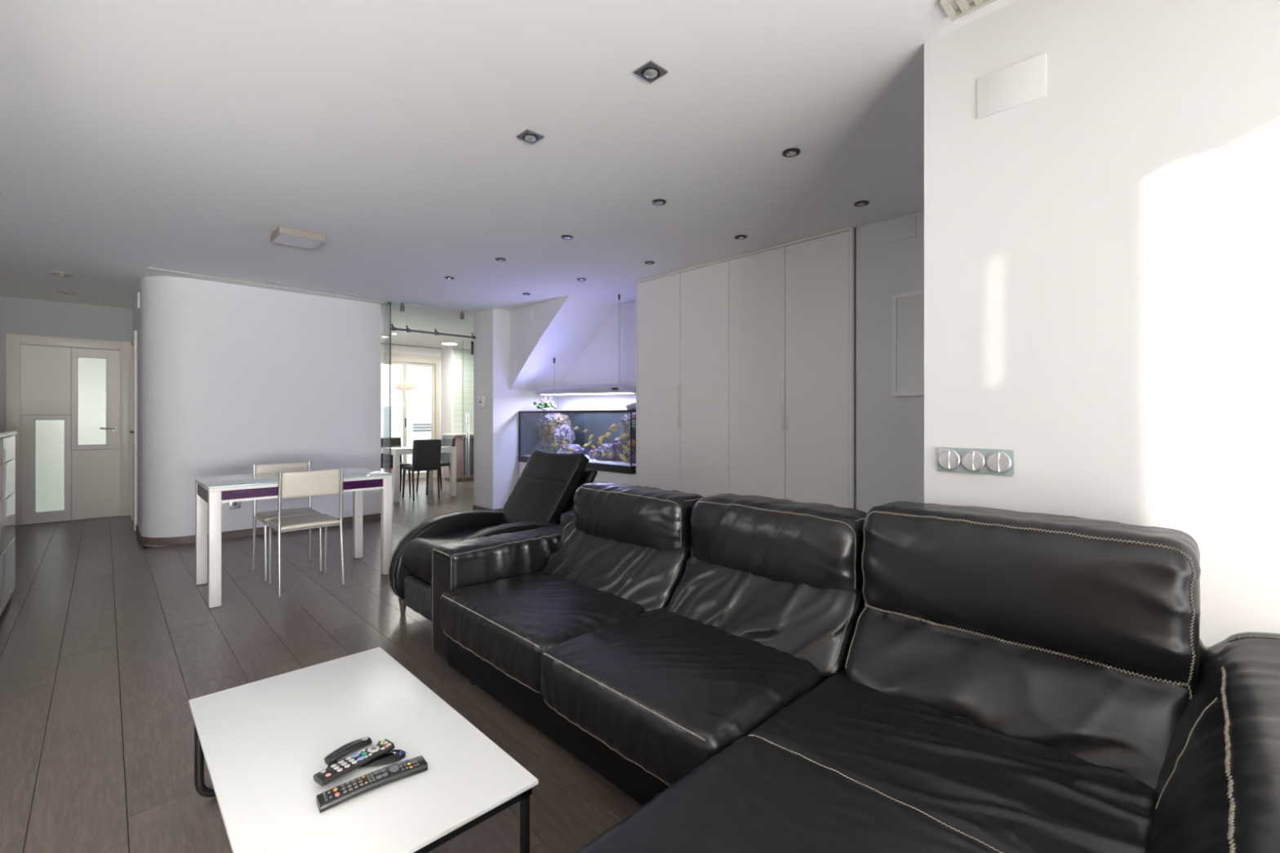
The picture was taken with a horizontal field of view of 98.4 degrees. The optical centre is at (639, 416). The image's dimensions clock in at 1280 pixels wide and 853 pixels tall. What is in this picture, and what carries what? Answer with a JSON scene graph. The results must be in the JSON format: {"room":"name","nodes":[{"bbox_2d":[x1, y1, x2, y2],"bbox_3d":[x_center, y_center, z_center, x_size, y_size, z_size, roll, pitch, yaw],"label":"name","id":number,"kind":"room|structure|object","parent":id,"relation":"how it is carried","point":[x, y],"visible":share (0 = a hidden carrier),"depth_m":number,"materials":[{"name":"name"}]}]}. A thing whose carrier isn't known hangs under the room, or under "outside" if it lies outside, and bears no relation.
{"room":"living room","nodes":[
{"label":"living room","id":0,"kind":"room"},
{"bbox_2d":[0,295,132,431],"bbox_3d":[-6.639,0.000,6.342,1.210,2.600,0.150,0,0,-44],"label":"wall","id":1,"kind":"structure","parent":0,"point":[19,316],"depth_m":6.25,"materials":[{"name":"grey paint"}]},
{"bbox_2d":[5,333,131,525],"bbox_3d":[-6.516,0.163,6.339,1.005,2.115,0.105,0,0,-44],"label":"door","id":2,"kind":"structure","parent":1,"relation":"in","point":[68,400],"depth_m":6.33,"materials":[{"name":"beige paint"}]},
{"bbox_2d":[132,275,381,546],"bbox_3d":[-5.143,0.000,7.133,2.060,2.600,4.000,0,0,-44],"label":"wall","id":3,"kind":"structure","parent":0,"point":[232,378],"depth_m":5.52,"materials":[{"name":"paint"}]},
{"bbox_2d":[128,330,137,530],"bbox_3d":[-5.634,0.150,6.119,0.062,2.100,0.930,0,0,-44],"label":"door","id":4,"kind":"structure","parent":3,"relation":"in","point":[134,339],"depth_m":5.80,"materials":[{"name":"beige paint"}]},
{"bbox_2d":[137,292,139,309],"bbox_3d":[-4.905,-1.125,5.398,0.020,0.150,0.140,0,0,-44],"label":"junction box","id":5,"kind":"object","parent":3,"relation":"attached to","point":[138,293],"visible":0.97,"depth_m":5.35,"materials":[{"name":"white plastic"}]},
{"bbox_2d":[229,501,240,508],"bbox_3d":[-3.995,0.869,5.449,0.090,0.086,0.017,0,0,-44],"label":"wall socket","id":6,"kind":"object","parent":3,"relation":"attached to","point":[237,504],"visible":0.78,"depth_m":5.45,"materials":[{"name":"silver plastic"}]},
{"bbox_2d":[136,513,380,545],"bbox_3d":[-3.991,1.164,5.690,2.338,0.072,0.836,0,0,-18],"label":"baseboard","id":7,"kind":"structure","parent":3,"relation":"attached to","point":[144,540],"depth_m":5.39,"materials":[{"name":"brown wood"}]},
{"bbox_2d":[0,477,642,852],"bbox_3d":[-0.476,1.275,3.720,9.900,0.150,15.200,0,0,-44],"label":"floor","id":8,"kind":"structure","parent":0,"point":[108,637],"depth_m":2.62,"materials":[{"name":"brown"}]},
{"bbox_2d":[0,431,17,616],"bbox_3d":[-3.586,0.650,2.746,0.471,1.100,2.356,0,0,-44],"label":"sideboard","id":9,"kind":"object","parent":8,"relation":"on","point":[7,442],"visible":1,"depth_m":3.44,"materials":[{"name":"white wood"}]},
{"bbox_2d":[251,462,322,582],"bbox_3d":[-2.720,0.786,4.265,0.409,0.824,0.410,0,0,-44],"label":"dining chair","id":10,"kind":"object","parent":8,"relation":"on","point":[264,517],"visible":0.73,"depth_m":4.25,"materials":[{"name":"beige metal"}]},
{"bbox_2d":[194,467,393,608],"bbox_3d":[-2.537,0.819,4.080,1.121,0.758,0.736,0,0,-44],"label":"dining table","id":11,"kind":"object","parent":8,"relation":"on","point":[215,491],"visible":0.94,"depth_m":3.92,"materials":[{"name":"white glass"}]},
{"bbox_2d":[268,468,345,596],"bbox_3d":[-2.385,0.786,3.935,0.409,0.824,0.410,0,0,-44],"label":"dining chair","id":12,"kind":"object","parent":8,"relation":"on","point":[321,482],"visible":1,"depth_m":3.83,"materials":[{"name":"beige metal"}]},
{"bbox_2d":[188,647,538,852],"bbox_3d":[-0.823,1.040,1.525,0.568,0.320,1.075,0,0,-44],"label":"coffee table","id":13,"kind":"object","parent":8,"relation":"on","point":[263,743],"visible":0.96,"depth_m":1.40,"materials":[{"name":"white paint"}]},
{"bbox_2d":[324,736,372,764],"bbox_3d":[-0.760,0.868,1.440,0.034,0.023,0.110,0,0,35],"label":"remote control","id":14,"kind":"object","parent":13,"relation":"on","point":[350,747],"visible":1,"depth_m":1.43,"materials":[{"name":"black plastic"}]},
{"bbox_2d":[327,749,405,768],"bbox_3d":[-0.691,0.873,1.399,0.179,0.013,0.054,0,0,-19],"label":"remote control","id":15,"kind":"object","parent":13,"relation":"on","point":[393,756],"visible":0.44,"depth_m":1.40,"materials":[{"name":"black plastic"}]},
{"bbox_2d":[313,738,394,786],"bbox_3d":[-0.708,0.858,1.375,0.046,0.018,0.180,0,0,34],"label":"remote control","id":16,"kind":"object","parent":15,"relation":"on","point":[342,767],"visible":1,"depth_m":1.36,"materials":[{"name":"black plastic"}]},
{"bbox_2d":[315,755,427,813],"bbox_3d":[-0.632,0.867,1.313,0.234,0.026,0.050,0,0,-39],"label":"remote control","id":17,"kind":"object","parent":13,"relation":"on","point":[339,794],"visible":1,"depth_m":1.30,"materials":[{"name":"black plastic"}]},
{"bbox_2d":[381,437,410,494],"bbox_3d":[-3.792,0.768,8.456,0.410,0.866,0.496,0,0,-44],"label":"chair","id":18,"kind":"object","parent":8,"relation":"on","point":[394,441],"visible":0.33,"depth_m":8.60,"materials":[{"name":"black leather"}]},
{"bbox_2d":[381,444,457,502],"bbox_3d":[-3.386,0.830,8.288,0.910,0.739,0.890,0,0,-44],"label":"kitchen table","id":19,"kind":"object","parent":8,"relation":"on","point":[396,451],"visible":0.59,"depth_m":8.13,"materials":[{"name":"white wood"}]},
{"bbox_2d":[401,439,441,501],"bbox_3d":[-3.196,0.768,8.078,0.410,0.866,0.496,0,0,-44],"label":"chair","id":20,"kind":"object","parent":8,"relation":"on","point":[426,455],"visible":1,"depth_m":7.92,"materials":[{"name":"black leather"}]},
{"bbox_2d":[382,301,475,511],"bbox_3d":[-2.264,-0.052,6.943,1.775,2.496,0.280,0,0,-44],"label":"glass wall","id":21,"kind":"structure","parent":8,"relation":"on","point":[388,328],"depth_m":6.38,"materials":[{"name":"clear glass"}]},
{"bbox_2d":[416,436,455,492],"bbox_3d":[-3.219,0.768,8.709,0.496,0.866,0.410,0,0,-44],"label":"chair","id":22,"kind":"object","parent":8,"relation":"on","point":[446,441],"visible":0.48,"depth_m":8.80,"materials":[{"name":"black leather"}]},
{"bbox_2d":[441,432,473,481],"bbox_3d":[-2.679,0.762,10.962,2.370,0.875,0.540,0,0,-44],"label":"kitchen cabinet","id":23,"kind":"object","parent":8,"relation":"on","point":[458,442],"depth_m":10.07,"materials":[{"name":"grey"}]},
{"bbox_2d":[441,432,473,435],"bbox_3d":[-2.679,0.343,10.962,2.370,0.035,0.540,0,0,-44],"label":"countertop","id":24,"kind":"structure","parent":23,"relation":"on","point":[464,433],"depth_m":10.11,"materials":[{"name":"white"}]},
{"bbox_2d":[461,438,473,475],"bbox_3d":[-3.116,0.730,10.092,0.330,0.660,0.138,0,0,-44],"label":"door handle","id":25,"kind":"object","parent":23,"relation":"attached to","point":[471,440],"visible":0.52,"depth_m":10.02,"materials":[{"name":"grey metal"}]},
{"bbox_2d":[387,449,597,621],"bbox_3d":[-0.883,0.721,3.460,1.110,0.958,0.705,0,0,-44],"label":"recliner armchair","id":26,"kind":"object","parent":8,"relation":"on","point":[546,487],"visible":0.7,"depth_m":3.49,"materials":[{"name":"black leather"}]},
{"bbox_2d":[401,525,498,583],"bbox_3d":[-1.009,0.836,3.338,0.697,0.232,0.488,0,0,-44],"label":"seat cushion","id":27,"kind":"object","parent":26,"relation":"on","point":[416,553],"depth_m":3.21,"materials":[{"name":"black leather"}]},
{"bbox_2d":[519,462,635,485],"bbox_3d":[-0.575,0.884,6.321,0.578,0.632,2.130,0,0,-44],"label":"stand","id":28,"kind":"object","parent":8,"relation":"on","point":[602,476],"visible":0.06,"depth_m":5.63,"materials":[{"name":"white paint"}]},
{"bbox_2d":[518,409,635,474],"bbox_3d":[-0.603,0.253,6.341,0.552,0.630,2.051,0,0,-44],"label":"aquarium","id":29,"kind":"object","parent":28,"relation":"on","point":[597,423],"visible":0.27,"depth_m":6.67,"materials":[{"name":"black"}]},
{"bbox_2d":[534,437,546,452],"bbox_3d":[-1.150,0.376,6.949,0.330,0.334,0.408,0,0,-44],"label":"rock","id":30,"kind":"object","parent":29,"relation":"in","point":[541,444],"visible":0.19,"depth_m":6.84,"materials":[{"name":"grey stone"}]},
{"bbox_2d":[537,424,554,444],"bbox_3d":[-1.086,0.203,6.888,0.316,0.315,0.445,0,0,-44],"label":"rock","id":31,"kind":"object","parent":30,"relation":"on","point":[544,430],"visible":0.34,"depth_m":6.79,"materials":[{"name":"grey stone"}]},
{"bbox_2d":[538,413,564,424],"bbox_3d":[-1.102,0.056,6.912,0.323,0.240,0.423,0,0,-44],"label":"rock","id":32,"kind":"object","parent":31,"relation":"on","point":[545,418],"visible":0.49,"depth_m":6.81,"materials":[{"name":"stone"}]},
{"bbox_2d":[533,395,556,410],"bbox_3d":[-1.144,-0.159,6.869,0.470,0.207,0.350,0,0,-44],"label":"succulent plant","id":33,"kind":"object","parent":32,"relation":"on","point":[547,404],"visible":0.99,"depth_m":6.80,"materials":[{"name":"green plant"}]},
{"bbox_2d":[547,413,571,428],"bbox_3d":[-0.972,0.076,6.773,0.339,0.201,0.188,0,0,-44],"label":"rock","id":34,"kind":"object","parent":31,"relation":"on","point":[558,420],"visible":0.73,"depth_m":6.70,"materials":[{"name":"beige stone"}]},
{"bbox_2d":[545,440,571,453],"bbox_3d":[-0.993,0.395,6.741,0.320,0.302,0.413,0,0,-44],"label":"rock","id":35,"kind":"object","parent":29,"relation":"in","point":[549,447],"visible":0.32,"depth_m":6.63,"materials":[{"name":"grey stone"}]},
{"bbox_2d":[551,423,575,444],"bbox_3d":[-0.928,0.240,6.678,0.331,0.304,0.250,0,0,-44],"label":"rock","id":36,"kind":"object","parent":35,"relation":"on","point":[565,433],"visible":0.84,"depth_m":6.59,"materials":[{"name":"stone"}]},
{"bbox_2d":[556,443,584,453],"bbox_3d":[-0.839,0.413,6.577,0.339,0.185,0.290,0,0,-44],"label":"rock","id":37,"kind":"object","parent":29,"relation":"in","point":[576,448],"visible":0.57,"depth_m":6.51,"materials":[{"name":"stone"}]},
{"bbox_2d":[586,448,598,459],"bbox_3d":[-0.440,0.441,6.286,0.314,0.145,0.296,0,0,-44],"label":"rock","id":38,"kind":"object","parent":29,"relation":"in","point":[593,457],"visible":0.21,"depth_m":6.20,"materials":[{"name":"grey stone"}]},
{"bbox_2d":[604,432,611,437],"bbox_3d":[-0.349,0.202,5.900,0.127,0.062,0.020,0,0,45],"label":"fish","id":39,"kind":"object","parent":29,"relation":"in","point":[607,434],"visible":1,"depth_m":5.89},
{"bbox_2d":[595,443,622,461],"bbox_3d":[-0.325,0.415,6.126,0.328,0.230,0.370,0,0,-44],"label":"rock","id":40,"kind":"object","parent":29,"relation":"in","point":[606,449],"visible":0.53,"depth_m":6.02,"materials":[{"name":"stone"}]},
{"bbox_2d":[609,423,619,429],"bbox_3d":[-0.265,0.107,5.756,0.024,0.061,0.149,0,0,-43],"label":"fish","id":41,"kind":"object","parent":29,"relation":"in","point":[613,426],"visible":1,"depth_m":5.75},
{"bbox_2d":[609,436,625,458],"bbox_3d":[-0.168,0.332,6.005,0.331,0.293,0.331,0,0,-44],"label":"rock","id":42,"kind":"object","parent":29,"relation":"on","point":[616,446],"visible":0.3,"depth_m":5.90,"materials":[{"name":"stone"}]},
{"bbox_2d":[618,432,629,439],"bbox_3d":[-0.167,0.205,5.669,0.026,0.070,0.159,0,0,-43],"label":"fish","id":43,"kind":"object","parent":29,"relation":"in","point":[623,436],"visible":1,"depth_m":5.66},
{"bbox_2d":[619,453,628,462],"bbox_3d":[-0.166,0.433,5.626,0.136,0.097,0.024,0,0,45],"label":"fish","id":44,"kind":"object","parent":29,"relation":"in","point":[623,457],"visible":1,"depth_m":5.62},
{"bbox_2d":[622,444,630,454],"bbox_3d":[-0.138,0.343,5.597,0.117,0.103,0.022,0,0,45],"label":"fish","id":45,"kind":"object","parent":29,"relation":"in","point":[625,448],"visible":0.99,"depth_m":5.59},
{"bbox_2d":[621,444,635,463],"bbox_3d":[-0.036,0.392,5.820,0.341,0.256,0.305,0,0,-44],"label":"rock","id":46,"kind":"object","parent":29,"relation":"in","point":[627,455],"visible":0.25,"depth_m":5.71,"materials":[{"name":"grey stone"}]},
{"bbox_2d":[620,426,629,446],"bbox_3d":[-0.059,0.220,5.901,0.299,0.286,0.313,0,0,-44],"label":"rock","id":47,"kind":"object","parent":46,"relation":"on","point":[626,430],"visible":0.2,"depth_m":5.82,"materials":[{"name":"grey stone"}]},
{"bbox_2d":[619,412,635,428],"bbox_3d":[-0.086,0.063,5.915,0.298,0.214,0.260,0,0,-44],"label":"rock","id":48,"kind":"object","parent":47,"relation":"on","point":[624,420],"visible":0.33,"depth_m":5.83,"materials":[{"name":"stone"}]},
{"bbox_2d":[626,402,635,409],"bbox_3d":[-0.052,-0.099,5.616,0.150,0.087,0.170,0,0,-44],"label":"filter","id":49,"kind":"object","parent":29,"relation":"on","point":[632,406],"visible":0.53,"depth_m":5.57,"materials":[{"name":"grey plastic"}]},
{"bbox_2d":[626,439,635,445],"bbox_3d":[-0.077,0.266,5.533,0.027,0.070,0.170,0,0,-43],"label":"fish","id":50,"kind":"object","parent":29,"relation":"in","point":[633,442],"visible":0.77,"depth_m":5.52},
{"bbox_2d":[628,413,635,440],"bbox_3d":[-0.040,0.124,5.568,0.140,0.292,0.095,0,0,-44],"label":"pump","id":51,"kind":"object","parent":29,"relation":"in","point":[633,424],"visible":0.43,"depth_m":5.53,"materials":[{"name":"black plastic"}]},
{"bbox_2d":[635,226,855,508],"bbox_3d":[0.928,-0.049,4.763,0.624,2.498,2.140,0,0,-44],"label":"wardrobe","id":52,"kind":"object","parent":8,"relation":"on","point":[745,363],"visible":0.81,"depth_m":4.35,"materials":[{"name":"grey wood"}]},
{"bbox_2d":[431,481,1279,852],"bbox_3d":[0.049,0.741,1.669,1.740,0.917,2.993,0,0,-44],"label":"sectional sofa","id":53,"kind":"object","parent":8,"relation":"on","point":[758,674],"visible":1,"depth_m":1.45,"materials":[{"name":"black leather"}]},
{"bbox_2d":[439,568,645,693],"bbox_3d":[-0.378,0.878,2.438,0.712,0.207,0.830,0,0,-44],"label":"seat cushion","id":54,"kind":"object","parent":53,"relation":"on","point":[508,619],"depth_m":2.26,"materials":[{"name":"black leather"}]},
{"bbox_2d":[543,520,692,612],"bbox_3d":[-0.072,0.694,2.685,0.492,0.288,0.854,0,0,-44],"label":"cushion","id":55,"kind":"object","parent":53,"relation":"on","point":[642,573],"depth_m":2.49,"materials":[{"name":"black leather"}]},
{"bbox_2d":[573,481,703,551],"bbox_3d":[-0.027,0.493,2.699,0.285,0.287,0.764,0,0,-44],"label":"pillow","id":56,"kind":"object","parent":53,"relation":"on","point":[609,516],"depth_m":2.55,"materials":[{"name":"black leather"}]},
{"bbox_2d":[540,605,826,786],"bbox_3d":[0.166,0.873,1.863,0.736,0.216,0.774,0,0,-44],"label":"seat cushion","id":57,"kind":"object","parent":53,"relation":"on","point":[668,689],"depth_m":1.66,"materials":[{"name":"black leather"}]},
{"bbox_2d":[666,555,865,678],"bbox_3d":[0.493,0.692,2.101,0.496,0.295,0.739,0,0,-44],"label":"cushion","id":58,"kind":"object","parent":53,"relation":"on","point":[806,620],"depth_m":1.90,"materials":[{"name":"black leather"}]},
{"bbox_2d":[690,493,866,591],"bbox_3d":[0.520,0.488,2.136,0.284,0.318,0.732,0,0,-44],"label":"pillow","id":59,"kind":"object","parent":53,"relation":"on","point":[758,543],"depth_m":1.99,"materials":[{"name":"black leather"}]},
{"bbox_2d":[575,667,1156,852],"bbox_3d":[0.452,0.878,1.048,1.452,0.201,0.805,0,0,-44],"label":"cushion","id":60,"kind":"object","parent":53,"relation":"on","point":[842,760],"depth_m":1.17,"materials":[{"name":"black leather"}]},
{"bbox_2d":[845,501,1200,790],"bbox_3d":[1.010,0.550,1.544,0.409,0.536,0.783,0,0,-44],"label":"cushion","id":61,"kind":"object","parent":53,"relation":"on","point":[1074,639],"depth_m":1.41,"materials":[{"name":"black leather"}]},
{"bbox_2d":[381,468,426,474],"bbox_3d":[-5.531,1.310,12.513,6.500,0.180,4.340,0,0,-44],"label":"patio","id":62,"kind":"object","parent":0,"point":[382,469],"depth_m":12.18,"materials":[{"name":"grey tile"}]},
{"bbox_2d":[406,417,431,464],"bbox_3d":[-5.133,0.620,12.987,0.630,1.160,0.315,0,0,-44],"label":"air conditioner","id":63,"kind":"object","parent":62,"relation":"on","point":[417,428],"visible":0.33,"depth_m":12.79,"materials":[{"name":"white plastic"}]},
{"bbox_2d":[413,423,431,431],"bbox_3d":[-5.033,0.265,12.876,0.520,0.170,0.017,0,0,-44],"label":"grille","id":64,"kind":"object","parent":63,"relation":"attached to","point":[416,427],"depth_m":12.84,"materials":[{"name":"grey plastic"}]},
{"bbox_2d":[381,364,431,462],"bbox_3d":[-5.127,-0.300,12.097,6.500,3.400,3.100,0,0,-44],"label":"wall","id":65,"kind":"structure","parent":0,"point":[419,399],"depth_m":13.47,"materials":[{"name":"white paint"}]},
{"bbox_2d":[395,383,415,389],"bbox_3d":[-5.643,-0.720,13.303,0.394,0.120,0.250,0,0,-44],"label":"wall lamp","id":66,"kind":"object","parent":65,"relation":"attached to","point":[409,386],"depth_m":13.22,"materials":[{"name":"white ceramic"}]},
{"bbox_2d":[381,344,440,478],"bbox_3d":[-4.803,0.000,10.077,2.650,2.600,0.150,0,0,-44],"label":"wall","id":67,"kind":"structure","parent":0,"point":[396,349],"depth_m":10.54,"materials":[{"name":"paint"}]},
{"bbox_2d":[381,351,440,481],"bbox_3d":[-4.636,0.020,10.099,2.020,2.360,0.090,0,0,-44],"label":"patio door","id":68,"kind":"structure","parent":67,"relation":"in","point":[433,362],"depth_m":10.57,"materials":[{"name":"beige"}]},
{"bbox_2d":[440,347,453,478],"bbox_3d":[-2.953,0.000,11.546,2.350,2.600,0.640,0,0,-44],"label":"wall","id":69,"kind":"structure","parent":0,"point":[446,355],"depth_m":10.66,"materials":[{"name":"paint"}]},
{"bbox_2d":[381,342,441,349],"bbox_3d":[-4.612,-1.294,9.844,2.200,0.012,0.050,0,0,-44],"label":"trim","id":70,"kind":"structure","parent":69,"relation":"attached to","point":[381,343],"depth_m":10.22,"materials":[{"name":"grey plastic"}]},
{"bbox_2d":[453,347,473,433],"bbox_3d":[-2.752,-0.480,11.281,2.230,1.640,0.021,0,0,-44],"label":"tiled wall","id":71,"kind":"structure","parent":0,"point":[457,353],"depth_m":10.62,"materials":[{"name":"tile"}]},
{"bbox_2d":[0,0,1017,350],"bbox_3d":[-0.511,-1.360,3.756,9.900,0.120,15.300,0,0,-44],"label":"ceiling","id":72,"kind":"structure","parent":0,"point":[136,136],"depth_m":2.59,"materials":[{"name":"white paint"}]},
{"bbox_2d":[49,271,73,276],"bbox_3d":[-5.280,-1.288,5.040,0.150,0.022,0.150,0,0,-44],"label":"recessed light","id":73,"kind":"object","parent":72,"relation":"in","point":[59,273],"visible":1,"depth_m":5.02,"materials":[{"name":"silver metal"}]},
{"bbox_2d":[57,290,77,294],"bbox_3d":[-6.005,-1.288,5.787,0.150,0.022,0.150,0,0,-44],"label":"recessed light","id":74,"kind":"object","parent":72,"relation":"in","point":[65,292],"visible":1,"depth_m":5.77,"materials":[{"name":"grey metal"}]},
{"bbox_2d":[147,267,386,302],"bbox_3d":[-3.598,-1.295,5.568,0.028,0.010,2.043,0,0,44],"label":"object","id":75,"kind":"object","parent":72,"relation":"in","point":[148,268],"visible":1,"depth_m":5.41,"materials":[{"name":"beige"}]},
{"bbox_2d":[271,226,325,250],"bbox_3d":[-2.464,-1.277,3.978,0.283,0.044,0.280,0,0,-44],"label":"panel light","id":76,"kind":"object","parent":72,"relation":"attached to","point":[286,236],"visible":1,"depth_m":3.93,"materials":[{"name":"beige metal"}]},
{"bbox_2d":[273,233,322,248],"bbox_3d":[-2.464,-1.264,3.978,0.259,0.012,0.256,0,0,-44],"label":"diffuser","id":77,"kind":"object","parent":76,"relation":"attached to","point":[308,241],"depth_m":3.95,"materials":[{"name":"white plastic"}]},
{"bbox_2d":[440,342,458,345],"bbox_3d":[-3.382,-1.289,9.804,0.300,0.022,0.300,0,0,-44],"label":"recessed light","id":78,"kind":"object","parent":72,"relation":"in","point":[442,343],"visible":1,"depth_m":9.73,"materials":[{"name":"white plastic"}]},
{"bbox_2d":[442,342,457,345],"bbox_3d":[-3.382,-1.284,9.804,0.264,0.012,0.264,0,0,-44],"label":"diffuser","id":79,"kind":"object","parent":78,"relation":"attached to","point":[449,344],"depth_m":9.79,"materials":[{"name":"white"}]},
{"bbox_2d":[444,276,454,279],"bbox_3d":[-1.789,-1.293,5.185,0.086,0.013,0.086,0,0,-44],"label":"recessed light","id":80,"kind":"object","parent":72,"relation":"in","point":[446,277],"visible":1,"depth_m":5.16,"materials":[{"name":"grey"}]},
{"bbox_2d":[495,257,506,262],"bbox_3d":[-1.154,-1.293,4.576,0.086,0.013,0.086,0,0,-44],"label":"recessed light","id":81,"kind":"object","parent":72,"relation":"in","point":[503,260],"visible":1,"depth_m":4.56,"materials":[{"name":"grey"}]},
{"bbox_2d":[516,128,544,144],"bbox_3d":[-0.509,-1.290,2.562,0.092,0.018,0.092,0,0,-44],"label":"recessed light","id":82,"kind":"object","parent":72,"relation":"in","point":[530,136],"visible":1,"depth_m":2.55,"materials":[{"name":"grey metal"}]},
{"bbox_2d":[561,235,573,239],"bbox_3d":[-0.528,-1.293,4.005,0.086,0.013,0.086,0,0,-44],"label":"recessed light","id":83,"kind":"object","parent":72,"relation":"in","point":[564,237],"visible":1,"depth_m":3.99,"materials":[{"name":"grey metal"}]},
{"bbox_2d":[577,278,586,281],"bbox_3d":[-0.555,-1.293,5.245,0.086,0.013,0.086,0,0,-44],"label":"recessed light","id":84,"kind":"object","parent":72,"relation":"in","point":[578,279],"visible":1,"depth_m":5.22,"materials":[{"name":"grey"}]},
{"bbox_2d":[536,293,635,395],"bbox_3d":[-0.657,-0.769,6.332,0.280,1.070,1.680,0,0,-44],"label":"pendant light","id":85,"kind":"object","parent":72,"relation":"hanging from","point":[617,388],"visible":0.98,"depth_m":6.05,"materials":[{"name":"grey metal"}]},
{"bbox_2d":[541,392,633,395],"bbox_3d":[-0.650,-0.254,6.339,0.158,0.039,1.580,0,0,-44],"label":"diffuser","id":86,"kind":"object","parent":85,"relation":"attached to","point":[608,393],"depth_m":6.14,"materials":[{"name":"white plastic"}]},
{"bbox_2d":[644,261,654,264],"bbox_3d":[0.081,-1.293,4.672,0.086,0.013,0.086,0,0,-44],"label":"recessed light","id":87,"kind":"object","parent":72,"relation":"in","point":[646,262],"visible":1,"depth_m":4.65,"materials":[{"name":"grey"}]},
{"bbox_2d":[633,60,667,83],"bbox_3d":[0.040,-1.290,2.080,0.092,0.018,0.092,0,0,-44],"label":"recessed light","id":88,"kind":"object","parent":72,"relation":"in","point":[650,71],"visible":1,"depth_m":2.07,"materials":[{"name":"grey metal"}]},
{"bbox_2d":[652,199,666,205],"bbox_3d":[0.116,-1.293,3.347,0.086,0.013,0.086,0,0,-44],"label":"recessed light","id":89,"kind":"object","parent":72,"relation":"in","point":[657,202],"visible":1,"depth_m":3.33,"materials":[{"name":"grey metal"}]},
{"bbox_2d":[734,235,746,239],"bbox_3d":[0.731,-1.293,4.004,0.086,0.013,0.086,0,0,-44],"label":"recessed light","id":90,"kind":"object","parent":72,"relation":"in","point":[739,237],"visible":1,"depth_m":3.99,"materials":[{"name":"grey metal"}]},
{"bbox_2d":[782,147,799,157],"bbox_3d":[0.745,-1.293,2.718,0.086,0.013,0.086,0,0,-44],"label":"recessed light","id":91,"kind":"object","parent":72,"relation":"in","point":[793,152],"visible":1,"depth_m":2.70,"materials":[{"name":"grey metal"}]},
{"bbox_2d":[853,200,869,207],"bbox_3d":[1.353,-1.293,3.372,0.086,0.013,0.086,0,0,-44],"label":"recessed light","id":92,"kind":"object","parent":72,"relation":"in","point":[861,203],"visible":1,"depth_m":3.36,"materials":[{"name":"grey metal"}]},
{"bbox_2d":[940,0,997,21],"bbox_3d":[1.040,-1.289,1.678,0.110,0.022,0.199,0,0,-44],"label":"ceiling vent","id":93,"kind":"object","parent":72,"relation":"in","point":[965,8],"visible":1,"depth_m":1.73,"materials":[{"name":"beige plastic"}]},
{"bbox_2d":[473,308,555,509],"bbox_3d":[-0.606,0.000,8.138,3.730,2.600,0.480,0,0,-44],"label":"wall pillar","id":94,"kind":"structure","parent":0,"point":[495,424],"depth_m":6.80,"materials":[{"name":"paint"}]},
{"bbox_2d":[478,396,484,407],"bbox_3d":[-1.971,-0.172,6.847,0.030,0.135,0.120,0,0,-44],"label":"thermostat","id":95,"kind":"object","parent":94,"relation":"attached to","point":[481,399],"visible":1,"depth_m":6.82,"materials":[{"name":"white plastic"}]},
{"bbox_2d":[472,505,502,511],"bbox_3d":[-1.822,1.164,6.949,0.352,0.072,0.492,0,0,-44],"label":"baseboard","id":96,"kind":"structure","parent":94,"relation":"attached to","point":[474,507],"depth_m":6.83,"materials":[{"name":"brown wood"}]},
{"bbox_2d":[509,295,617,391],"bbox_3d":[-0.921,-0.807,6.654,0.750,0.985,1.230,0,0,-44],"label":"wall","id":97,"kind":"structure","parent":0,"point":[561,329],"depth_m":6.59,"materials":[{"name":"paint"}]},
{"bbox_2d":[555,301,635,410],"bbox_3d":[0.477,0.000,5.896,0.300,2.600,4.405,0,0,-44],"label":"wall","id":98,"kind":"structure","parent":0,"point":[598,362],"depth_m":6.56,"materials":[{"name":"paint"}]},
{"bbox_2d":[855,210,924,512],"bbox_3d":[2.202,0.000,3.703,0.880,2.600,1.145,0,0,-44],"label":"wall","id":99,"kind":"structure","parent":0,"point":[890,428],"depth_m":3.67,"materials":[{"name":"grey paint"}]},
{"bbox_2d":[886,213,915,243],"bbox_3d":[1.697,-1.218,3.587,0.008,0.145,0.182,0,0,-44],"label":"air vent","id":100,"kind":"object","parent":99,"relation":"in","point":[903,228],"visible":1,"depth_m":3.58,"materials":[{"name":"grey paint"}]},
{"bbox_2d":[892,290,924,395],"bbox_3d":[1.845,-0.460,3.422,0.025,0.660,0.540,0,0,-44],"label":"wall panel","id":101,"kind":"object","parent":99,"relation":"attached to","point":[908,308],"visible":0.41,"depth_m":3.54,"materials":[{"name":"white paint"}]},
{"bbox_2d":[924,0,1279,649],"bbox_3d":[2.399,0.000,1.800,1.850,2.600,2.140,0,0,-44],"label":"wall","id":102,"kind":"structure","parent":0,"point":[1102,250],"depth_m":1.56,"materials":[{"name":"paint"}]},
{"bbox_2d":[937,447,1014,475],"bbox_3d":[1.094,0.145,1.799,0.024,0.080,0.217,0,0,-44],"label":"light switch","id":103,"kind":"object","parent":102,"relation":"attached to","point":[988,461],"visible":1,"depth_m":1.79,"materials":[{"name":"silver metal"}]},
{"bbox_2d":[977,53,1046,119],"bbox_3d":[1.166,-1.035,1.738,0.008,0.130,0.185,0,0,-44],"label":"air vent","id":104,"kind":"object","parent":102,"relation":"in","point":[1024,82],"visible":1,"depth_m":1.73,"materials":[{"name":"paint"}]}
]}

